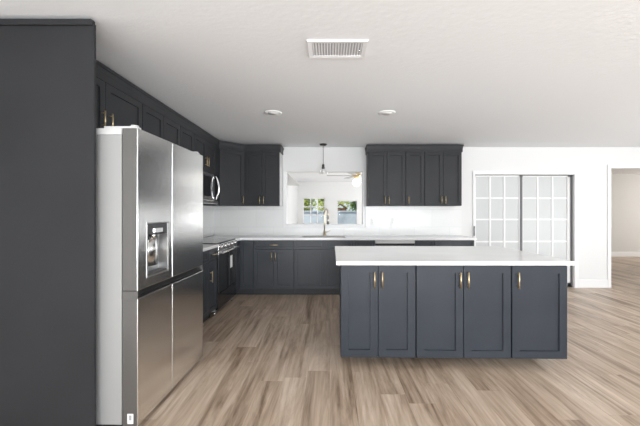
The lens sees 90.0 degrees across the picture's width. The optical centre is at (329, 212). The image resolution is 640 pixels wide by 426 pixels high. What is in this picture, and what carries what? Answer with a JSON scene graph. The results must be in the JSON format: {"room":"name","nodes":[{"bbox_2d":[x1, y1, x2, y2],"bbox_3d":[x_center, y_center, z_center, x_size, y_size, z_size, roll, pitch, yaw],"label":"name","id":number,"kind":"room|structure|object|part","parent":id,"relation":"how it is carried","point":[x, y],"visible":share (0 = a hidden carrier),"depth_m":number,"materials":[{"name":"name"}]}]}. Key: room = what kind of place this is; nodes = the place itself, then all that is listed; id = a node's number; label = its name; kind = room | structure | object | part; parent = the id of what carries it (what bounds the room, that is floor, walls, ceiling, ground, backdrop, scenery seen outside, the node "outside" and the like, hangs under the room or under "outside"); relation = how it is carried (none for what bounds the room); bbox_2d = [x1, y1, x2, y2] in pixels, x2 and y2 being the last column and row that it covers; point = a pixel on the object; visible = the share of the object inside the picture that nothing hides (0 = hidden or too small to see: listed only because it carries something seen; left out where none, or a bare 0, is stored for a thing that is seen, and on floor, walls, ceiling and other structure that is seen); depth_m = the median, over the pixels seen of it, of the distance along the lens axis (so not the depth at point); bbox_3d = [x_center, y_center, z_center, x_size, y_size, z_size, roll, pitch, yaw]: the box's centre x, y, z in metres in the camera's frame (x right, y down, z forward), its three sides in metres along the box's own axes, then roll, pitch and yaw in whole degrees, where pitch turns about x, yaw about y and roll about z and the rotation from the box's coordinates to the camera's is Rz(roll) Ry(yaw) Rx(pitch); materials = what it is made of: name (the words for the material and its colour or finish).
{"room":"kitchen","nodes":[
{"label":"kitchen","id":0,"kind":"room"},
{"bbox_2d":[287,175,296,223],"bbox_3d":[-1.270,0.086,8.852,0.120,2.440,6.335,0,0,0],"label":"wall","id":1,"kind":"structure","parent":0,"point":[291,189],"depth_m":10.33,"materials":[{"name":"white paint"}]},
{"bbox_2d":[287,173,298,184],"bbox_3d":[-1.032,-0.949,9.050,0.345,0.350,0.200,0,0,0],"label":"wall","id":2,"kind":"structure","parent":1,"relation":"attached to","point":[290,181],"depth_m":8.95,"materials":[{"name":"grey paint"}]},
{"bbox_2d":[0,0,639,181],"bbox_3d":[4.500,-1.184,4.150,13.400,0.100,15.800,0,0,0],"label":"ceiling","id":3,"kind":"structure","parent":0,"point":[468,73],"depth_m":2.47,"materials":[{"name":"white paint"}]},
{"bbox_2d":[264,110,281,115],"bbox_3d":[-0.645,-1.129,3.640,0.200,0.011,0.200,0,0,0],"label":"recessed light","id":4,"kind":"object","parent":3,"relation":"in","point":[268,112],"visible":1,"depth_m":3.62,"materials":[{"name":"white"}]},
{"bbox_2d":[320,143,326,173],"bbox_3d":[-0.112,-0.884,5.310,0.136,0.500,0.136,0,0,0],"label":"pendant light","id":5,"kind":"object","parent":3,"relation":"hanging from","point":[321,144],"visible":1,"depth_m":5.29,"materials":[{"name":"brown metal"}]},
{"bbox_2d":[307,39,368,57],"bbox_3d":[0.050,-1.126,2.215,0.406,0.016,0.238,0,0,0],"label":"ceiling vent","id":6,"kind":"object","parent":3,"relation":"in","point":[317,48],"visible":1,"depth_m":2.20,"materials":[{"name":"white metal"}]},
{"bbox_2d":[327,173,360,186],"bbox_3d":[0.539,-0.856,7.100,1.218,0.557,1.280,0,0,0],"label":"ceiling fan","id":7,"kind":"object","parent":3,"relation":"hanging from","point":[356,182],"visible":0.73,"depth_m":7.04,"materials":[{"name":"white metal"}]},
{"bbox_3d":[0.590,-0.822,7.100,0.200,0.145,0.200,0,0,0],"label":"motor","id":8,"kind":"part","parent":7,"relation":"part of","materials":[{"name":"gold metal"}]},
{"bbox_3d":[0.590,-0.663,7.100,0.184,0.172,0.184,0,0,0],"label":"globe","id":9,"kind":"part","parent":7,"relation":"part of","materials":[{"name":"white glass"}]},
{"bbox_2d":[378,110,395,115],"bbox_3d":[0.645,-1.129,3.640,0.200,0.011,0.200,0,0,0],"label":"recessed light","id":10,"kind":"object","parent":3,"relation":"in","point":[384,112],"visible":1,"depth_m":3.62,"materials":[{"name":"white"}]},
{"bbox_2d":[297,182,361,223],"bbox_3d":[1.100,0.086,11.960,4.800,2.440,0.120,0,0,0],"label":"wall","id":11,"kind":"structure","parent":0,"point":[333,192],"depth_m":11.90,"materials":[{"name":"white paint"}]},
{"bbox_2d":[303,198,324,223],"bbox_3d":[-0.595,-0.059,11.950,0.820,0.970,0.060,0,0,0],"label":"window","id":12,"kind":"structure","parent":11,"relation":"in","point":[310,206],"depth_m":11.94,"materials":[{"name":"white paint"}]},
{"bbox_2d":[138,257,639,425],"bbox_3d":[4.500,1.336,4.150,13.400,0.060,15.800,0,0,0],"label":"floor","id":13,"kind":"structure","parent":0,"point":[266,360],"depth_m":2.53,"materials":[{"name":"brown wood"}]},
{"bbox_2d":[0,19,95,425],"bbox_3d":[-1.696,0.096,1.853,0.660,2.420,0.034,0,0,0],"label":"end panel","id":14,"kind":"object","parent":13,"relation":"on","point":[48,66],"visible":1,"depth_m":1.85,"materials":[{"name":"grey laminate"}]},
{"bbox_2d":[96,125,202,425],"bbox_3d":[-1.536,0.388,2.383,0.804,1.836,0.938,0,0,1],"label":"refrigerator","id":15,"kind":"object","parent":13,"relation":"on","point":[149,187],"visible":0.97,"depth_m":1.98,"materials":[{"name":"silver metal"}]},
{"bbox_3d":[-1.189,0.896,2.109,0.092,0.760,0.401,0,0,1],"label":"freezer door","id":16,"kind":"part","parent":15,"relation":"part of","materials":[{"name":"silver metal"}]},
{"bbox_3d":[-1.189,-0.018,2.109,0.092,0.972,0.401,0,0,1],"label":"door","id":17,"kind":"part","parent":15,"relation":"part of","materials":[{"name":"silver metal"}]},
{"bbox_3d":[-1.160,0.108,2.130,0.026,0.070,0.233,0,0,1],"label":"control panel","id":18,"kind":"part","parent":15,"relation":"part of","materials":[{"name":"black glass"}]},
{"bbox_3d":[-1.180,0.896,2.581,0.092,0.760,0.530,0,0,1],"label":"freezer door","id":19,"kind":"part","parent":15,"relation":"part of","materials":[{"name":"silver metal"}]},
{"bbox_3d":[-1.180,-0.018,2.581,0.092,0.972,0.530,0,0,1],"label":"door","id":20,"kind":"part","parent":15,"relation":"part of","materials":[{"name":"silver metal"}]},
{"bbox_2d":[203,250,207,318],"bbox_3d":[-1.701,0.868,3.341,0.653,0.876,0.740,0,0,0],"label":"base cabinet","id":21,"kind":"object","parent":13,"relation":"on","point":[205,253],"visible":0.05,"depth_m":3.65,"materials":[{"name":"blue paint"}]},
{"bbox_3d":[-1.420,0.504,3.341,0.020,0.133,0.734,0,0,0],"label":"drawer","id":22,"kind":"part","parent":21,"relation":"part of","materials":[{"name":"blue paint"}]},
{"bbox_2d":[203,244,218,251],"bbox_3d":[-1.704,0.412,3.475,0.624,0.035,1.050,0,0,0],"label":"countertop","id":23,"kind":"structure","parent":21,"relation":"on","point":[206,247],"depth_m":3.81,"materials":[{"name":"white stone"}]},
{"bbox_2d":[203,248,216,322],"bbox_3d":[-1.701,0.868,3.856,0.653,0.876,0.283,0,0,0],"label":"base cabinet","id":24,"kind":"object","parent":13,"relation":"on","point":[212,253],"visible":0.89,"depth_m":3.84,"materials":[{"name":"blue paint"}]},
{"bbox_3d":[-1.420,0.504,3.856,0.020,0.133,0.277,0,0,0],"label":"drawer","id":25,"kind":"part","parent":24,"relation":"part of","materials":[{"name":"blue paint"}]},
{"bbox_3d":[-1.420,0.885,3.856,0.020,0.612,0.277,0,0,0],"label":"door","id":26,"kind":"part","parent":24,"relation":"part of","materials":[{"name":"blue paint"}]},
{"bbox_2d":[203,238,239,315],"bbox_3d":[-1.671,0.845,4.402,0.668,0.923,0.796,0,0,0],"label":"range","id":27,"kind":"object","parent":13,"relation":"on","point":[226,258],"visible":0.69,"depth_m":4.33,"materials":[{"name":"black metal"}]},
{"bbox_2d":[203,238,234,243],"bbox_3d":[-1.711,0.393,4.402,0.588,0.017,0.796,0,0,0],"label":"cooktop","id":28,"kind":"object","parent":27,"relation":"in","point":[205,240],"depth_m":4.39,"materials":[{"name":"silver glass"}]},
{"bbox_3d":[-1.418,1.125,4.402,0.032,0.192,0.788,0,0,0],"label":"storage drawer","id":29,"kind":"part","parent":27,"relation":"part of","materials":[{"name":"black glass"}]},
{"bbox_3d":[-1.417,0.752,4.402,0.034,0.537,0.788,0,0,0],"label":"oven door","id":30,"kind":"part","parent":27,"relation":"part of","materials":[{"name":"black glass"}]},
{"bbox_3d":[-1.414,0.439,4.402,0.042,0.074,0.790,0,0,0],"label":"control panel","id":31,"kind":"part","parent":27,"relation":"part of","materials":[{"name":"silver metal"}]},
{"bbox_3d":[-1.398,0.507,4.402,0.004,0.047,0.788,0,0,0],"label":"door trim","id":32,"kind":"part","parent":27,"relation":"part of","materials":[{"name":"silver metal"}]},
{"bbox_3d":[-1.367,0.506,4.402,0.060,0.026,0.736,0,0,0],"label":"handle","id":33,"kind":"part","parent":27,"relation":"part of","materials":[{"name":"silver metal"}]},
{"bbox_2d":[236,240,254,294],"bbox_3d":[-1.613,0.868,5.183,0.831,0.876,0.761,0,0,0],"label":"base cabinet","id":34,"kind":"object","parent":13,"relation":"on","point":[245,252],"visible":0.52,"depth_m":5.00,"materials":[{"name":"blue paint"}]},
{"bbox_3d":[-1.420,0.815,4.901,0.020,0.753,0.190,0,0,0],"label":"door","id":35,"kind":"part","parent":34,"relation":"part of","materials":[{"name":"grey paint"}]},
{"bbox_3d":[-1.304,0.815,5.010,0.202,0.753,0.020,0,0,0],"label":"door","id":36,"kind":"part","parent":34,"relation":"part of","materials":[{"name":"blue paint"}]},
{"bbox_2d":[254,240,294,294],"bbox_3d":[-0.879,0.868,5.264,0.630,0.876,0.598,0,0,0],"label":"base cabinet","id":37,"kind":"object","parent":13,"relation":"on","point":[273,259],"visible":0.96,"depth_m":5.01,"materials":[{"name":"blue paint"}]},
{"bbox_3d":[-1.036,0.885,5.010,0.310,0.612,0.020,0,0,0],"label":"door","id":38,"kind":"part","parent":37,"relation":"part of","materials":[{"name":"blue paint"}]},
{"bbox_3d":[-0.879,0.504,5.010,0.624,0.133,0.020,0,0,0],"label":"drawer","id":39,"kind":"part","parent":37,"relation":"part of","materials":[{"name":"blue paint"}]},
{"bbox_3d":[-0.722,0.885,5.010,0.310,0.612,0.020,0,0,0],"label":"door","id":40,"kind":"part","parent":37,"relation":"part of","materials":[{"name":"blue paint"}]},
{"bbox_2d":[294,240,353,294],"bbox_3d":[-0.094,0.868,5.282,0.936,0.876,0.563,0,0,0],"label":"base cabinet","id":41,"kind":"object","parent":13,"relation":"on","point":[316,271],"visible":0.79,"depth_m":5.01,"materials":[{"name":"blue paint"}]},
{"bbox_3d":[-0.327,0.504,5.010,0.463,0.133,0.020,0,0,0],"label":"drawer","id":42,"kind":"part","parent":41,"relation":"part of","materials":[{"name":"blue paint"}]},
{"bbox_3d":[-0.327,0.885,5.010,0.463,0.612,0.020,0,0,0],"label":"door","id":43,"kind":"part","parent":41,"relation":"part of","materials":[{"name":"blue paint"}]},
{"bbox_3d":[0.140,0.885,5.010,0.462,0.612,0.020,0,0,0],"label":"door","id":44,"kind":"part","parent":41,"relation":"part of","materials":[{"name":"blue paint"}]},
{"bbox_3d":[0.140,0.504,5.010,0.462,0.133,0.020,0,0,0],"label":"drawer","id":45,"kind":"part","parent":41,"relation":"part of","materials":[{"name":"blue paint"}]},
{"bbox_2d":[354,240,374,245],"bbox_3d":[0.538,0.868,5.282,0.325,0.876,0.563,0,0,0],"label":"base cabinet","id":46,"kind":"object","parent":13,"relation":"on","point":[356,242],"visible":0.25,"depth_m":5.01,"materials":[{"name":"blue paint"}]},
{"bbox_2d":[340,265,414,357],"bbox_3d":[0.408,0.868,3.153,0.619,0.876,1.085,0,0,1],"label":"base cabinet","id":47,"kind":"object","parent":13,"relation":"on","point":[377,302],"visible":0.99,"depth_m":2.65,"materials":[{"name":"blue paint"}]},
{"bbox_3d":[0.244,0.818,2.659,0.304,0.760,0.020,0,0,1],"label":"door","id":48,"kind":"part","parent":47,"relation":"part of","materials":[{"name":"blue paint"}]},
{"bbox_3d":[0.552,0.818,2.652,0.303,0.760,0.020,0,0,1],"label":"door","id":49,"kind":"part","parent":47,"relation":"part of","materials":[{"name":"blue paint"}]},
{"bbox_2d":[335,246,574,265],"bbox_3d":[1.021,0.413,3.189,1.935,0.033,1.180,0,0,0],"label":"countertop","id":50,"kind":"structure","parent":47,"relation":"on","point":[345,255],"depth_m":2.89,"materials":[{"name":"white stone"}]},
{"bbox_2d":[375,240,414,245],"bbox_3d":[1.016,0.870,5.277,0.616,0.873,0.563,0,0,0],"label":"dishwasher","id":51,"kind":"object","parent":13,"relation":"on","point":[377,242],"visible":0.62,"depth_m":5.00,"materials":[{"name":"silver metal"}]},
{"bbox_2d":[414,240,433,245],"bbox_3d":[1.481,0.868,5.282,0.302,0.876,0.563,0,0,0],"label":"base cabinet","id":52,"kind":"object","parent":13,"relation":"on","point":[417,242],"visible":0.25,"depth_m":5.01,"materials":[{"name":"blue paint"}]},
{"bbox_2d":[434,240,473,245],"bbox_3d":[1.946,0.868,5.282,0.622,0.876,0.563,0,0,0],"label":"base cabinet","id":53,"kind":"object","parent":13,"relation":"on","point":[436,242],"visible":0.18,"depth_m":5.01,"materials":[{"name":"blue paint"}]},
{"bbox_2d":[203,235,476,240],"bbox_3d":[0.134,0.412,5.179,4.299,0.035,0.746,0,0,0],"label":"countertop","id":54,"kind":"structure","parent":53,"relation":"on","point":[238,237],"depth_m":5.06,"materials":[{"name":"white stone"}]},
{"bbox_2d":[302,236,345,236],"bbox_3d":[-0.100,0.414,5.253,0.718,0.028,0.353,0,0,0],"label":"sink","id":55,"kind":"object","parent":54,"relation":"in","point":[302,236],"visible":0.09,"depth_m":5.42,"materials":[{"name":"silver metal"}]},
{"bbox_2d":[323,208,328,235],"bbox_3d":[-0.059,0.162,5.414,0.132,0.466,0.206,0,0,0],"label":"faucet","id":56,"kind":"object","parent":54,"relation":"on","point":[324,231],"visible":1,"depth_m":5.46,"materials":[{"name":"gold metal"}]},
{"bbox_3d":[-0.064,0.127,5.408,0.022,0.396,0.192,0,0,-21],"label":"spout","id":57,"kind":"part","parent":56,"relation":"part of","materials":[{"name":"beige metal"}]},
{"bbox_2d":[415,265,510,358],"bbox_3d":[1.109,0.868,3.138,0.777,0.876,1.085,0,0,1],"label":"base cabinet","id":58,"kind":"object","parent":13,"relation":"on","point":[462,311],"visible":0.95,"depth_m":2.64,"materials":[{"name":"blue paint"}]},
{"bbox_3d":[0.906,0.818,2.645,0.382,0.760,0.020,0,0,1],"label":"door","id":59,"kind":"part","parent":58,"relation":"part of","materials":[{"name":"blue paint"}]},
{"bbox_3d":[1.066,0.554,2.614,0.011,0.132,0.035,0,0,1],"label":"handle","id":60,"kind":"part","parent":58,"relation":"part of","materials":[{"name":"gold metal"}]},
{"bbox_3d":[1.129,0.554,2.612,0.011,0.132,0.035,0,0,1],"label":"handle","id":61,"kind":"part","parent":58,"relation":"part of","materials":[{"name":"gold metal"}]},
{"bbox_3d":[1.292,0.818,2.637,0.382,0.760,0.020,0,0,1],"label":"door","id":62,"kind":"part","parent":58,"relation":"part of","materials":[{"name":"blue paint"}]},
{"bbox_2d":[510,265,566,358],"bbox_3d":[1.727,0.868,3.125,0.453,0.876,1.086,0,0,1],"label":"base cabinet","id":63,"kind":"object","parent":13,"relation":"on","point":[538,292],"visible":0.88,"depth_m":2.63,"materials":[{"name":"blue paint"}]},
{"bbox_2d":[213,147,639,279],"bbox_3d":[2.485,0.086,5.625,9.030,2.440,0.120,0,0,0],"label":"wall","id":64,"kind":"structure","parent":0,"point":[591,163],"depth_m":5.57,"materials":[{"name":"white paint"}]},
{"bbox_2d":[203,148,243,205],"bbox_3d":[-1.715,-0.610,5.257,0.626,0.999,0.613,0,0,0],"label":"upper cabinet","id":65,"kind":"object","parent":64,"relation":"attached to","point":[231,162],"visible":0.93,"depth_m":5.10,"materials":[{"name":"grey paint"}]},
{"bbox_2d":[96,60,283,154],"bbox_3d":[-1.606,-1.056,3.854,0.818,0.117,3.718,0,0,15],"label":"crown molding","id":66,"kind":"structure","parent":65,"relation":"attached to","point":[103,72],"depth_m":3.31,"materials":[{"name":"grey paint"}]},
{"bbox_3d":[-1.563,-0.553,5.108,0.020,0.877,0.428,0,0,45],"label":"door","id":67,"kind":"part","parent":65,"relation":"part of","materials":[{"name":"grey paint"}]},
{"bbox_2d":[244,152,282,205],"bbox_3d":[-1.115,-0.610,5.391,0.586,0.999,0.343,0,0,0],"label":"upper cabinet","id":68,"kind":"object","parent":64,"relation":"attached to","point":[263,171],"visible":0.99,"depth_m":5.27,"materials":[{"name":"grey paint"}]},
{"bbox_3d":[-1.263,-0.553,5.265,0.284,0.877,0.020,0,0,0],"label":"door","id":69,"kind":"part","parent":68,"relation":"part of","materials":[{"name":"grey paint"}]},
{"bbox_3d":[-0.975,-0.553,5.265,0.285,0.877,0.020,0,0,0],"label":"door","id":70,"kind":"part","parent":68,"relation":"part of","materials":[{"name":"grey paint"}]},
{"bbox_3d":[-0.826,-0.551,5.419,0.008,0.882,0.288,0,0,0],"label":"panel","id":71,"kind":"part","parent":68,"relation":"part of","materials":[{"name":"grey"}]},
{"bbox_2d":[283,172,364,226],"bbox_3d":[-0.105,-0.226,5.616,1.410,0.966,0.138,0,0,0],"label":"trim","id":72,"kind":"structure","parent":64,"relation":"attached to","point":[285,224],"depth_m":5.55,"materials":[{"name":"white paint"}]},
{"bbox_2d":[214,206,461,234],"bbox_3d":[0.133,0.143,5.557,4.301,0.504,0.010,0,0,0],"label":"backsplash","id":73,"kind":"structure","parent":64,"relation":"attached to","point":[228,220],"depth_m":5.55,"materials":[{"name":"white tile"}]},
{"bbox_2d":[366,152,405,205],"bbox_3d":[0.939,-0.610,5.391,0.611,0.999,0.343,0,0,0],"label":"upper cabinet","id":74,"kind":"object","parent":64,"relation":"attached to","point":[385,171],"visible":0.99,"depth_m":5.27,"materials":[{"name":"grey paint"}]},
{"bbox_3d":[0.786,-0.553,5.265,0.296,0.877,0.020,0,0,0],"label":"door","id":75,"kind":"part","parent":74,"relation":"part of","materials":[{"name":"grey paint"}]},
{"bbox_3d":[1.089,-0.553,5.265,0.303,0.877,0.020,0,0,0],"label":"door","id":76,"kind":"part","parent":74,"relation":"part of","materials":[{"name":"grey paint"}]},
{"bbox_2d":[365,145,463,154],"bbox_3d":[1.400,-1.056,5.404,1.590,0.117,0.314,0,0,0],"label":"crown molding","id":77,"kind":"structure","parent":74,"relation":"attached to","point":[369,148],"depth_m":5.26,"materials":[{"name":"grey paint"}]},
{"bbox_2d":[406,152,423,205],"bbox_3d":[1.401,-0.610,5.391,0.307,0.999,0.343,0,0,0],"label":"upper cabinet","id":78,"kind":"object","parent":64,"relation":"attached to","point":[414,161],"visible":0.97,"depth_m":5.27,"materials":[{"name":"grey paint"}]},
{"bbox_2d":[424,152,461,205],"bbox_3d":[1.861,-0.610,5.391,0.609,0.999,0.343,0,0,0],"label":"upper cabinet","id":79,"kind":"object","parent":64,"relation":"attached to","point":[442,170],"visible":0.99,"depth_m":5.27,"materials":[{"name":"grey paint"}]},
{"bbox_3d":[1.709,-0.553,5.265,0.298,0.877,0.020,0,0,0],"label":"door","id":80,"kind":"part","parent":79,"relation":"part of","materials":[{"name":"grey paint"}]},
{"bbox_3d":[2.013,-0.553,5.265,0.301,0.877,0.020,0,0,0],"label":"door","id":81,"kind":"part","parent":79,"relation":"part of","materials":[{"name":"grey paint"}]},
{"bbox_2d":[473,171,578,287],"bbox_3d":[3.395,0.291,5.596,1.830,2.030,0.138,0,0,0],"label":"door","id":82,"kind":"structure","parent":64,"relation":"in","point":[537,212],"depth_m":5.59,"materials":[{"name":"white paint"}]},
{"bbox_3d":[2.913,0.324,5.595,0.785,1.941,0.035,0,0,0],"label":"sliding panel","id":83,"kind":"part","parent":82,"relation":"part of","materials":[{"name":"white glass"}]},
{"bbox_3d":[2.917,0.304,5.594,0.751,1.859,0.008,0,0,0],"label":"pane","id":84,"kind":"part","parent":82,"relation":"part of","materials":[{"name":"white glass"}]},
{"bbox_3d":[3.777,0.304,5.634,0.781,1.859,0.008,0,0,0],"label":"pane","id":85,"kind":"part","parent":82,"relation":"part of","materials":[{"name":"white glass"}]},
{"bbox_3d":[3.788,0.324,5.635,0.861,1.941,0.035,0,0,0],"label":"sliding panel","id":86,"kind":"part","parent":82,"relation":"part of","materials":[{"name":"white glass"}]},
{"bbox_2d":[579,280,607,287],"bbox_3d":[4.567,1.236,5.557,0.504,0.140,0.016,0,0,0],"label":"baseboard","id":87,"kind":"structure","parent":64,"relation":"attached to","point":[582,283],"depth_m":5.55,"materials":[{"name":"white paint"}]},
{"bbox_2d":[607,165,639,287],"bbox_3d":[5.657,0.238,5.623,1.675,2.135,0.153,0,0,0],"label":"trim","id":88,"kind":"structure","parent":64,"relation":"attached to","point":[609,167],"depth_m":5.55,"materials":[{"name":"white paint"}]},
{"bbox_2d":[611,174,639,251],"bbox_3d":[7.650,0.086,9.560,6.700,2.440,0.120,0,0,0],"label":"wall","id":89,"kind":"structure","parent":0,"point":[625,188],"depth_m":9.50,"materials":[{"name":"grey paint"}]},
{"bbox_2d":[611,252,639,256],"bbox_3d":[7.750,1.236,9.492,6.500,0.140,0.016,0,0,0],"label":"baseboard","id":90,"kind":"structure","parent":89,"relation":"attached to","point":[613,254],"depth_m":9.48,"materials":[{"name":"white paint"}]},
{"bbox_3d":[-2.105,0.086,1.042,0.150,2.440,9.285,0,0,0],"label":"wall","id":91,"kind":"structure","parent":0,"visible":0},
{"bbox_2d":[96,77,141,129],"bbox_3d":[-1.851,-0.832,2.439,0.353,0.555,0.960,0,0,0],"label":"upper cabinet","id":92,"kind":"object","parent":91,"relation":"attached to","point":[114,107],"visible":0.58,"depth_m":2.56,"materials":[{"name":"grey paint"}]},
{"bbox_3d":[-1.720,-0.775,2.200,0.020,0.433,0.475,0,0,0],"label":"door","id":93,"kind":"part","parent":92,"relation":"part of","materials":[{"name":"grey paint"}]},
{"bbox_3d":[-1.692,-0.699,2.391,0.035,0.125,0.011,0,0,0],"label":"handle","id":94,"kind":"part","parent":92,"relation":"part of","materials":[{"name":"gold metal"}]},
{"bbox_2d":[142,104,179,145],"bbox_3d":[-1.851,-0.610,3.291,0.353,0.999,0.736,0,0,0],"label":"upper cabinet","id":95,"kind":"object","parent":91,"relation":"attached to","point":[154,123],"visible":0.11,"depth_m":3.23,"materials":[{"name":"grey paint"}]},
{"bbox_3d":[-1.720,-0.553,3.107,0.020,0.877,0.363,0,0,0],"label":"door","id":96,"kind":"part","parent":95,"relation":"part of","materials":[{"name":"grey paint"}]},
{"bbox_3d":[-1.720,-0.553,3.474,0.020,0.877,0.363,0,0,0],"label":"door","id":97,"kind":"part","parent":95,"relation":"part of","materials":[{"name":"grey paint"}]},
{"bbox_2d":[180,126,193,151],"bbox_3d":[-1.851,-0.610,3.845,0.353,0.999,0.364,0,0,0],"label":"upper cabinet","id":98,"kind":"object","parent":91,"relation":"attached to","point":[186,137],"visible":0.09,"depth_m":3.84,"materials":[{"name":"grey paint"}]},
{"bbox_2d":[194,134,215,174],"bbox_3d":[-1.851,-0.833,4.414,0.353,0.553,0.766,0,0,0],"label":"upper cabinet","id":99,"kind":"object","parent":91,"relation":"attached to","point":[206,149],"visible":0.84,"depth_m":4.43,"materials":[{"name":"grey paint"}]},
{"bbox_3d":[-1.720,-0.776,4.223,0.020,0.431,0.378,0,0,0],"label":"door","id":100,"kind":"part","parent":99,"relation":"part of","materials":[{"name":"grey paint"}]},
{"bbox_3d":[-1.720,-0.776,4.605,0.020,0.431,0.378,0,0,0],"label":"door","id":101,"kind":"part","parent":99,"relation":"part of","materials":[{"name":"grey paint"}]},
{"bbox_2d":[203,171,219,203],"bbox_3d":[-1.813,-0.338,4.414,0.414,0.428,0.764,0,0,0],"label":"microwave","id":102,"kind":"object","parent":99,"relation":"attached to","point":[211,186],"visible":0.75,"depth_m":4.48,"materials":[{"name":"silver metal"}]},
{"bbox_3d":[-1.690,-0.359,4.333,0.029,0.381,0.598,0,0,0],"label":"door","id":103,"kind":"part","parent":102,"relation":"part of","materials":[{"name":"silver metal"}]},
{"bbox_3d":[-1.690,-0.359,4.715,0.029,0.381,0.159,0,0,0],"label":"control panel","id":104,"kind":"part","parent":102,"relation":"part of","materials":[{"name":"black glass"}]},
{"bbox_3d":[-1.641,-0.359,4.667,0.070,0.354,0.024,0,0,0],"label":"handle","id":105,"kind":"part","parent":102,"relation":"part of","materials":[{"name":"silver metal"}]},
{"bbox_2d":[203,206,213,235],"bbox_3d":[-2.022,0.134,4.250,0.010,0.485,2.600,0,0,0],"label":"backsplash","id":106,"kind":"structure","parent":91,"relation":"attached to","point":[208,211],"depth_m":5.31,"materials":[{"name":"white tile"}]},
{"bbox_2d":[203,147,218,204],"bbox_3d":[-1.869,-0.610,4.876,0.318,0.999,0.150,0,0,0],"label":"upper cabinet","id":107,"kind":"object","parent":91,"relation":"attached to","point":[217,148],"visible":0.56,"depth_m":4.89,"materials":[{"name":"grey paint"}]},
{"bbox_3d":[-1.720,-0.553,4.876,0.020,0.877,0.144,0,0,0],"label":"door","id":108,"kind":"part","parent":107,"relation":"part of","materials":[{"name":"grey paint"}]},
{"label":"outside","id":109,"kind":"structure","parent":0,"visible":0},
{"bbox_3d":[0.000,1.376,26.020,28.000,0.100,27.960,0,0,0],"label":"ground","id":110,"kind":"structure","parent":109,"visible":0},
{"bbox_2d":[304,199,314,210],"bbox_3d":[-1.622,-0.497,18.415,1.528,3.656,1.502,0,0,0],"label":"leafy tree","id":111,"kind":"object","parent":110,"relation":"on","point":[306,202],"visible":0.11,"depth_m":18.22,"materials":[{"name":"green plant"}]},
{"bbox_2d":[316,199,323,210],"bbox_3d":[-0.281,-0.715,20.606,1.262,4.092,1.294,0,0,25],"label":"leafy tree","id":112,"kind":"object","parent":110,"relation":"on","point":[321,201],"visible":0.14,"depth_m":20.35,"materials":[{"name":"green plant"}]},
{"bbox_2d":[304,211,356,223],"bbox_3d":[0.000,0.616,17.100,18.000,1.420,0.280,0,0,0],"label":"wall","id":113,"kind":"structure","parent":110,"relation":"on","point":[344,217],"depth_m":17.00,"materials":[{"name":"grey paint"}]},
{"bbox_2d":[313,199,350,210],"bbox_3d":[0.327,-1.121,23.448,3.745,4.902,3.792,0,0,23],"label":"leafy tree","id":114,"kind":"object","parent":110,"relation":"on","point":[339,202],"visible":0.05,"depth_m":23.39,"materials":[{"name":"green plant"}]},
{"bbox_2d":[338,203,347,210],"bbox_3d":[0.620,0.396,19.450,0.840,1.860,1.100,0,0,0],"label":"garden shed","id":115,"kind":"object","parent":110,"relation":"on","point":[344,208],"visible":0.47,"depth_m":19.00,"materials":[{"name":"brown"}]},
{"bbox_2d":[350,201,356,210],"bbox_3d":[1.732,-0.610,18.311,1.336,3.881,1.305,0,0,0],"label":"leafy tree","id":116,"kind":"object","parent":110,"relation":"on","point":[353,204],"visible":0.06,"depth_m":18.23,"materials":[{"name":"green plant"}]}
]}

